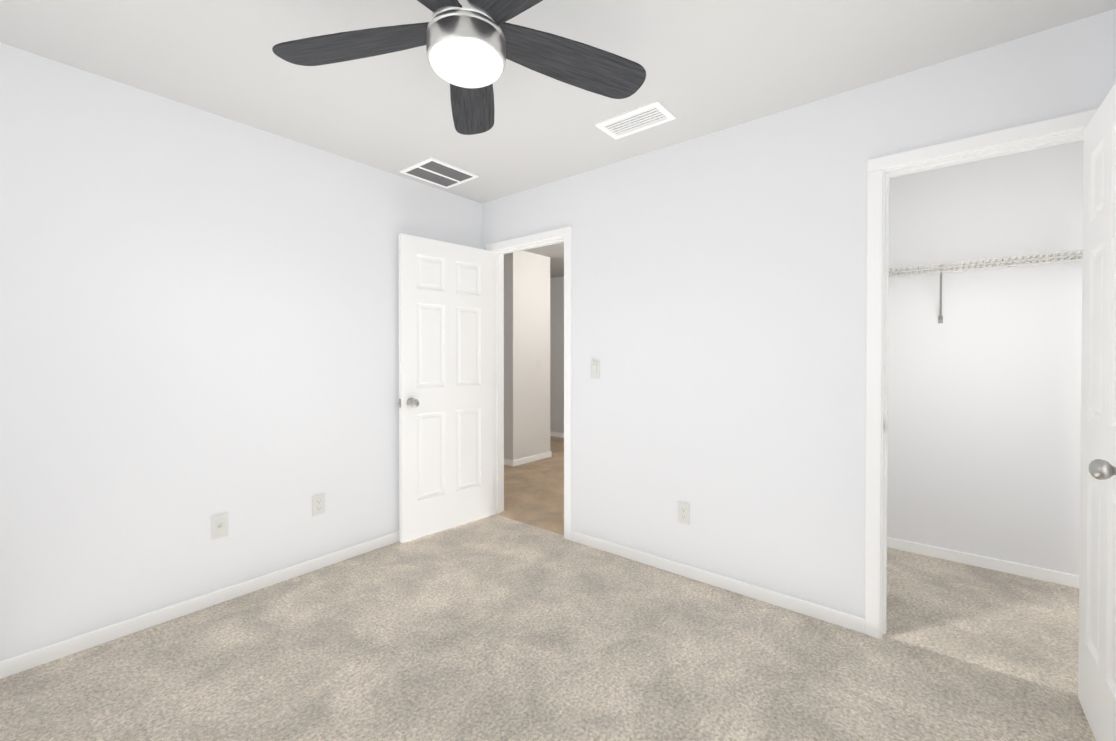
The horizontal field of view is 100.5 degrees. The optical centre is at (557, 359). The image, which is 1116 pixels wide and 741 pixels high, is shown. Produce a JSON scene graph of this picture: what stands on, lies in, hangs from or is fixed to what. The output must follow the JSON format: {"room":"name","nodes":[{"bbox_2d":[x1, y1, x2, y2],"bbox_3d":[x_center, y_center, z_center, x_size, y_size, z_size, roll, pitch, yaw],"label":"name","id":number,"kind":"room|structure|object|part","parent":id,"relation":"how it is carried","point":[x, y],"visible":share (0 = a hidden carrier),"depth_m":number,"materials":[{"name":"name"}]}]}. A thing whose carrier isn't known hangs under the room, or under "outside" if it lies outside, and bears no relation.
{"room":"empty bedroom","nodes":[
{"label":"empty bedroom","id":0,"kind":"room"},
{"bbox_2d":[0,43,481,660],"bbox_3d":[-1.617,-0.001,2.493,0.110,2.430,3.320,0,1,39],"label":"wall","id":1,"kind":"structure","parent":0,"point":[198,319],"depth_m":2.19,"materials":[{"name":"white paint"}]},
{"bbox_2d":[211,513,227,539],"bbox_3d":[-1.686,0.833,2.316,0.016,0.115,0.070,0,1,39],"label":"outlet","id":2,"kind":"object","parent":1,"relation":"attached to","point":[219,526],"visible":1,"depth_m":2.32,"materials":[{"name":"white plastic"}]},
{"bbox_2d":[312,493,324,515],"bbox_3d":[-1.387,0.840,2.690,0.007,0.115,0.070,0,1,39],"label":"outlet","id":3,"kind":"object","parent":1,"relation":"attached to","point":[318,504],"visible":1,"depth_m":2.69,"materials":[{"name":"white plastic"}]},
{"bbox_2d":[504,250,549,460],"bbox_3d":[-1.118,-0.033,6.086,2.120,2.430,0.640,0,1,39],"label":"wall","id":4,"kind":"structure","parent":0,"point":[526,348],"depth_m":5.33,"materials":[{"name":"white paint"}]},
{"bbox_2d":[504,459,515,466],"bbox_3d":[-1.319,1.151,5.840,2.132,0.066,0.012,0,1,39],"label":"baseboard","id":5,"kind":"structure","parent":4,"relation":"attached to","point":[506,462],"depth_m":5.19,"materials":[{"name":"white paint"}]},
{"bbox_2d":[516,451,551,465],"bbox_3d":[-0.293,1.155,5.424,0.016,0.066,0.600,0,1,39],"label":"baseboard","id":6,"kind":"structure","parent":4,"relation":"attached to","point":[548,454],"depth_m":5.42,"materials":[{"name":"white paint"}]},
{"bbox_2d":[537,360,540,368],"bbox_3d":[-0.223,0.057,5.498,0.012,0.115,0.070,0,1,39],"label":"light switch","id":7,"kind":"object","parent":4,"relation":"attached to","point":[538,364],"visible":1,"depth_m":5.49,"materials":[{"name":"white plastic"}]},
{"bbox_2d":[0,514,1095,740],"bbox_3d":[-1.356,1.241,2.239,7.030,0.050,3.240,0,1,39],"label":"floor carpet","id":8,"kind":"object","parent":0,"point":[495,627],"visible":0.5,"depth_m":1.82,"materials":[{"name":"beige carpet"}]},
{"bbox_2d":[550,276,563,432],"bbox_3d":[0.736,-0.037,6.516,4.450,2.430,0.110,0,1,39],"label":"wall","id":9,"kind":"structure","parent":0,"point":[557,354],"depth_m":7.04,"materials":[{"name":"white paint"}]},
{"bbox_2d":[550,432,563,437],"bbox_3d":[0.654,1.145,6.512,4.340,0.066,0.016,0,1,39],"label":"baseboard","id":10,"kind":"structure","parent":9,"relation":"attached to","point":[555,434],"depth_m":7.05,"materials":[{"name":"white paint"}]},
{"bbox_2d":[0,0,1115,277],"bbox_3d":[-0.354,-1.250,3.445,7.030,0.050,6.410,0,1,39],"label":"ceiling","id":11,"kind":"structure","parent":0,"point":[710,66],"depth_m":1.90,"materials":[{"name":"grey paint"}]},
{"bbox_2d":[399,157,478,188],"bbox_3d":[-0.775,-1.217,3.047,0.340,0.009,0.380,0,1,39],"label":"ceiling vent","id":12,"kind":"object","parent":11,"relation":"in","point":[437,172],"visible":1,"depth_m":3.03,"materials":[{"name":"grey metal"}]},
{"bbox_2d":[272,0,645,134],"bbox_3d":[-0.276,-1.050,1.427,1.258,0.312,1.270,0,1,39],"label":"fan","id":13,"kind":"object","parent":11,"relation":"hanging from","point":[472,46],"visible":1,"depth_m":1.52,"materials":[{"name":"black wood"}]},
{"bbox_3d":[-0.657,-1.037,1.530,0.580,0.042,0.174,-2,0,10],"label":"blade","id":14,"kind":"part","parent":13,"relation":"part of","materials":[{"name":"grey wood"}]},
{"bbox_3d":[-0.465,-1.034,1.133,0.174,0.042,0.580,0,3,28],"label":"blade","id":15,"kind":"part","parent":13,"relation":"part of","materials":[{"name":"grey wood"}]},
{"bbox_3d":[-0.339,-1.040,1.835,0.174,0.042,0.580,0,-1,-8],"label":"blade","id":16,"kind":"part","parent":13,"relation":"part of","materials":[{"name":"grey wood"}]},
{"bbox_3d":[-0.029,-1.034,1.193,0.174,0.042,0.580,0,3,-44],"label":"blade","id":17,"kind":"part","parent":13,"relation":"part of","materials":[{"name":"grey wood"}]},
{"bbox_3d":[0.050,-1.038,1.626,0.580,0.042,0.174,2,0,-26],"label":"blade","id":18,"kind":"part","parent":13,"relation":"part of","materials":[{"name":"grey wood"}]},
{"bbox_2d":[595,100,675,139],"bbox_3d":[0.391,-1.210,2.360,0.355,0.010,0.200,0,1,39],"label":"ceiling vent","id":19,"kind":"object","parent":11,"relation":"in","point":[649,115],"visible":1,"depth_m":2.35,"materials":[{"name":"white metal"}]},
{"bbox_2d":[497,436,1078,695],"bbox_3d":[0.670,1.219,4.722,7.030,0.050,3.170,0,1,39],"label":"floor","id":20,"kind":"structure","parent":0,"point":[1024,628],"depth_m":2.29,"materials":[{"name":"beige carpet"}]},
{"bbox_2d":[482,9,1115,618],"bbox_3d":[0.807,-0.002,2.586,3.530,2.430,0.110,0,1,39],"label":"wall","id":21,"kind":"structure","parent":0,"point":[718,303],"depth_m":2.36,"materials":[{"name":"white paint"}]},
{"bbox_2d":[398,233,492,542],"bbox_3d":[-0.773,0.185,3.300,0.177,2.020,0.762,0,1,44],"label":"bedroom door","id":22,"kind":"structure","parent":21,"relation":"in","point":[445,402],"depth_m":3.25,"materials":[{"name":"white paint"}]},
{"bbox_2d":[486,226,571,539],"bbox_3d":[-0.195,0.158,3.405,0.832,2.097,0.142,0,1,39],"label":"door frame","id":23,"kind":"structure","parent":21,"relation":"attached to","point":[566,232],"depth_m":3.43,"materials":[{"name":"white paint"}]},
{"bbox_2d":[591,361,599,378],"bbox_3d":[0.237,0.065,2.974,0.070,0.115,0.012,0,1,39],"label":"bedroom light switch","id":24,"kind":"object","parent":21,"relation":"attached to","point":[595,369],"visible":1,"depth_m":2.97,"materials":[{"name":"white plastic"}]},
{"bbox_2d":[678,502,689,524],"bbox_3d":[0.705,0.861,2.602,0.070,0.115,0.007,0,1,39],"label":"outlet","id":25,"kind":"object","parent":21,"relation":"attached to","point":[683,513],"visible":1,"depth_m":2.60,"materials":[{"name":"white plastic"}]},
{"bbox_2d":[571,531,864,633],"bbox_3d":[0.726,1.180,2.584,1.646,0.066,0.012,0,1,39],"label":"baseboard","id":26,"kind":"structure","parent":21,"relation":"attached to","point":[833,616],"depth_m":2.42,"materials":[{"name":"white paint"}]},
{"bbox_2d":[865,108,1097,638],"bbox_3d":[1.689,0.192,1.868,0.655,2.055,0.110,0,1,39],"label":"door frame","id":27,"kind":"structure","parent":21,"relation":"attached to","point":[1036,143],"depth_m":2.02,"materials":[{"name":"white paint"}]},
{"bbox_2d":[1078,82,1115,740],"bbox_3d":[1.681,0.202,1.405,0.177,2.020,0.622,0,1,39],"label":"closet door","id":28,"kind":"structure","parent":21,"relation":"in","point":[1097,638],"depth_m":1.48,"materials":[{"name":"white paint"}]},
{"bbox_2d":[887,140,1083,575],"bbox_3d":[2.202,-0.005,2.997,2.490,2.430,0.110,0,1,39],"label":"wall","id":29,"kind":"structure","parent":0,"point":[984,417],"depth_m":2.67,"materials":[{"name":"white paint"}]},
{"bbox_2d":[887,537,1078,587],"bbox_3d":[2.163,1.177,2.960,2.270,0.066,0.012,0,1,39],"label":"baseboard","id":30,"kind":"structure","parent":29,"relation":"attached to","point":[1061,578],"depth_m":2.68,"materials":[{"name":"white paint"}]},
{"bbox_2d":[889,250,1082,322],"bbox_3d":[2.069,-0.383,2.832,2.254,0.324,0.308,0,1,39],"label":"wire shelf","id":31,"kind":"object","parent":29,"relation":"attached to","point":[1044,258],"visible":0.46,"depth_m":2.52,"materials":[{"name":"white metal"}]}
]}

